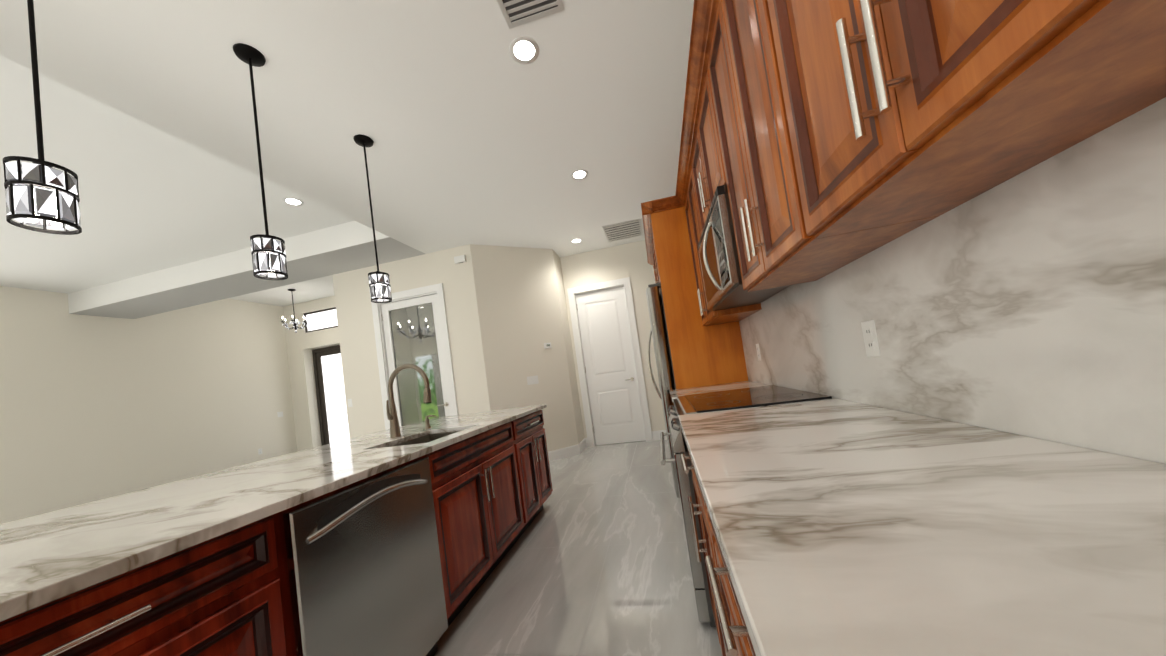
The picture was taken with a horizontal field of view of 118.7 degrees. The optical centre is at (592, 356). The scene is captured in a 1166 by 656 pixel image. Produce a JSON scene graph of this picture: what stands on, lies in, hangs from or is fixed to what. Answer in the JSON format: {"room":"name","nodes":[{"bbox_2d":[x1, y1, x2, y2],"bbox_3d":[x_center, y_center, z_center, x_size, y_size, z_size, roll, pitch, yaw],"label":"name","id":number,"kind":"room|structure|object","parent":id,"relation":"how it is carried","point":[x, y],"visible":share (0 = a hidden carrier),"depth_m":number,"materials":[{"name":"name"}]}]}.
{"room":"kitchen","nodes":[
{"label":"kitchen","id":0,"kind":"room"},
{"bbox_2d":[68,221,424,318],"bbox_3d":[-5.013,-1.380,4.888,5.439,0.739,0.639,-8,-3,11],"label":"ceiling beam","id":1,"kind":"structure","parent":0,"point":[338,249],"depth_m":4.69,"materials":[{"name":"grey paint"}]},
{"bbox_2d":[0,240,665,523],"bbox_3d":[-3.514,-0.094,2.177,9.235,3.630,10.940,-8,-3,11],"label":"wall","id":2,"kind":"structure","parent":0,"point":[94,408],"depth_m":5.11,"materials":[{"name":"white paint"}]},
{"bbox_2d":[304,307,349,444],"bbox_3d":[-5.683,0.579,7.866,1.585,3.383,0.270,-8,-3,11],"label":"front door","id":3,"kind":"structure","parent":2,"relation":"in","point":[330,393],"depth_m":7.99,"materials":[{"name":"brown glass"}]},
{"bbox_2d":[371,283,457,429],"bbox_3d":[-2.360,0.380,4.721,1.110,2.598,0.140,-8,-3,11],"label":"door frame","id":4,"kind":"structure","parent":2,"relation":"attached to","point":[437,289],"depth_m":4.70,"materials":[{"name":"white wood"}]},
{"bbox_2d":[381,294,450,426],"bbox_3d":[-2.362,0.432,4.690,0.902,2.477,0.101,-8,-3,11],"label":"door","id":5,"kind":"structure","parent":2,"relation":"in","point":[387,310],"depth_m":4.74,"materials":[{"name":"white painted wood"},{"name":"glass"},{"name":"brushed nickel"}]},
{"bbox_2d":[415,354,444,420],"bbox_3d":[-2.737,0.527,6.004,0.630,1.140,0.060,-8,-3,11],"label":"window","id":6,"kind":"structure","parent":2,"relation":"in","point":[430,381],"depth_m":6.01,"materials":[{"name":"black"}]},
{"bbox_2d":[454,255,465,263],"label":"door chime","id":7,"kind":"object","parent":2,"relation":"attached to","point":[462,258],"depth_m":4.55,"materials":[{"name":"white plastic"}]},
{"bbox_2d":[527,375,538,384],"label":"outlet","id":8,"kind":"object","parent":2,"relation":"attached to","point":[531,379],"depth_m":4.78,"materials":[{"name":"white plastic"}]},
{"bbox_2d":[548,430,666,461],"bbox_3d":[-3.308,1.629,1.939,8.995,0.142,10.370,-8,-3,11],"label":"baseboard","id":9,"kind":"structure","parent":2,"relation":"attached to","point":[567,452],"depth_m":4.95,"materials":[{"name":"white wood"}]},
{"bbox_2d":[567,277,652,446],"bbox_3d":[0.262,0.090,5.407,0.999,2.516,0.158,-8,-3,11],"label":"pantry door","id":10,"kind":"structure","parent":2,"relation":"in","point":[610,372],"depth_m":5.39,"materials":[{"name":"white painted wood"},{"name":"brushed nickel"}]},
{"bbox_2d":[0,0,693,306],"bbox_3d":[-3.711,-1.602,2.302,8.995,0.880,10.820,-8,-3,11],"label":"ceiling","id":11,"kind":"structure","parent":0,"point":[465,122],"depth_m":2.43,"materials":[{"name":"white paint"}]},
{"bbox_2d":[3,0,81,234],"bbox_3d":[-1.840,-1.008,1.138,0.130,1.186,0.130,-8,-3,11],"label":"pendant light","id":12,"kind":"object","parent":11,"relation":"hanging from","point":[40,192],"visible":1,"depth_m":1.10,"materials":[{"name":"black metal"}]},
{"bbox_2d":[233,43,287,279],"bbox_3d":[-1.716,-0.997,1.784,0.130,1.186,0.130,-8,-3,11],"label":"pendant light","id":13,"kind":"object","parent":11,"relation":"hanging from","point":[269,256],"visible":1,"depth_m":1.76,"materials":[{"name":"black metal"}]},
{"bbox_2d":[282,197,303,205],"bbox_3d":[-3.132,-1.623,3.615,0.172,0.003,0.172,-8,-3,11],"label":"recessed light","id":14,"kind":"object","parent":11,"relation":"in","point":[292,201],"visible":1,"depth_m":3.61,"materials":[{"name":"white"}]},
{"bbox_2d":[281,289,306,332],"bbox_3d":[-6.029,-0.921,6.976,0.432,0.890,0.417,-8,-3,11],"label":"chandelier","id":15,"kind":"object","parent":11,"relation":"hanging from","point":[295,323],"visible":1,"depth_m":6.96,"materials":[{"name":"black metal"}]},
{"bbox_2d":[353,134,391,302],"bbox_3d":[-1.581,-0.985,2.482,0.130,1.186,0.130,-8,-3,11],"label":"pendant light","id":16,"kind":"object","parent":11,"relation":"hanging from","point":[379,286],"visible":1,"depth_m":2.46,"materials":[{"name":"black metal"}]},
{"bbox_2d":[398,308,434,342],"bbox_3d":[-2.703,-0.683,5.340,0.628,0.950,0.626,-8,-3,11],"label":"chandelier","id":17,"kind":"object","parent":11,"relation":"hanging from","point":[399,329],"depth_m":5.31,"materials":[{"name":"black metal"}]},
{"bbox_2d":[509,36,538,63],"bbox_3d":[-0.395,-1.768,1.996,0.172,0.003,0.172,-8,-3,11],"label":"recessed light","id":18,"kind":"object","parent":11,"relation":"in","point":[522,50],"visible":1,"depth_m":1.99,"materials":[{"name":"white"}]},
{"bbox_2d":[497,0,563,28],"bbox_3d":[-0.326,-1.789,1.681,0.308,0.006,0.300,-8,-3,11],"label":"ceiling vent","id":19,"kind":"object","parent":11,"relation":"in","point":[515,13],"visible":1,"depth_m":1.78,"materials":[{"name":"white metal"}]},
{"bbox_2d":[571,238,581,242],"bbox_3d":[-0.231,-1.661,4.950,0.172,0.003,0.172,-8,-3,11],"label":"recessed light","id":20,"kind":"object","parent":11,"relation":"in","point":[577,240],"visible":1,"depth_m":4.95,"materials":[{"name":"white"}]},
{"bbox_2d":[571,169,587,179],"bbox_3d":[-0.126,-1.747,3.315,0.172,0.003,0.172,-8,-3,11],"label":"recessed light","id":21,"kind":"object","parent":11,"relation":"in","point":[579,174],"visible":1,"depth_m":3.31,"materials":[{"name":"white"}]},
{"bbox_2d":[602,218,642,241],"bbox_3d":[0.427,-1.755,4.823,0.512,0.006,0.595,-8,-3,11],"label":"ceiling vent","id":22,"kind":"object","parent":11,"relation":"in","point":[623,230],"visible":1,"depth_m":4.79,"materials":[{"name":"white metal"}]},
{"bbox_2d":[434,440,721,655],"bbox_3d":[-3.083,1.748,3.029,9.995,0.060,13.600,-8,-3,11],"label":"floor","id":23,"kind":"structure","parent":0,"point":[595,560],"depth_m":1.96,"materials":[{"name":"tile"}]},
{"bbox_2d":[0,364,552,655],"bbox_3d":[-1.319,0.716,1.351,1.200,1.357,3.980,-8,-3,11],"label":"kitchen island","id":24,"kind":"object","parent":23,"relation":"on","point":[395,539],"visible":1,"depth_m":1.08,"materials":[{"name":"white stone"}]},
{"bbox_2d":[282,456,448,655],"bbox_3d":[-0.765,0.880,1.267,0.138,0.863,0.604,-8,-3,11],"label":"dishwasher","id":25,"kind":"object","parent":24,"relation":"in","point":[362,572],"depth_m":1.19,"materials":[{"name":"silver metal"}]},
{"bbox_2d":[386,364,431,438],"bbox_3d":[-1.146,0.265,2.139,0.308,0.443,0.090,-8,-3,11],"label":"faucet","id":26,"kind":"object","parent":24,"relation":"on","point":[395,433],"depth_m":2.15,"materials":[{"name":"silver metal"}]},
{"bbox_2d":[424,414,437,428],"bbox_3d":[-1.151,0.458,2.461,0.105,0.091,0.044,-8,-3,11],"label":"soap dispenser","id":27,"kind":"object","parent":24,"relation":"on","point":[427,425],"depth_m":2.45,"materials":[{"name":"silver metal"}]},
{"bbox_2d":[646,283,679,497],"bbox_3d":[0.949,0.252,3.296,0.770,1.825,0.906,-8,-3,11],"label":"refrigerator","id":28,"kind":"object","parent":23,"relation":"on","point":[658,332],"visible":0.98,"depth_m":2.92,"materials":[{"name":"silver metal"}]},
{"bbox_2d":[660,385,831,626],"bbox_3d":[0.751,0.671,1.805,0.720,0.921,0.751,-8,-3,11],"label":"range","id":29,"kind":"object","parent":23,"relation":"on","point":[734,399],"visible":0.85,"depth_m":1.50,"materials":[{"name":"silver metal"}]},
{"bbox_2d":[641,0,1165,655],"bbox_3d":[0.693,-0.105,1.782,0.658,2.471,5.379,-8,-3,11],"label":"kitchen cabinets","id":30,"kind":"object","parent":23,"relation":"on","point":[961,204],"visible":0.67,"depth_m":0.55,"materials":[{"name":"brown wood"}]},
{"bbox_2d":[698,184,789,310],"bbox_3d":[0.758,-0.530,1.829,0.374,0.438,0.755,-8,-3,11],"label":"over-the-range microwave","id":31,"kind":"object","parent":30,"relation":"attached to","point":[720,269],"visible":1,"depth_m":1.68,"materials":[{"name":"silver metal"}]},
{"bbox_2d":[756,344,760,360],"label":"outlet","id":32,"kind":"object","parent":30,"relation":"attached to","point":[757,345],"depth_m":2.35,"materials":[{"name":"white plastic"}]},
{"bbox_2d":[861,320,880,356],"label":"outlet","id":33,"kind":"object","parent":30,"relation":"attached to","point":[870,338],"depth_m":1.10,"materials":[{"name":"white plastic"}]}
]}

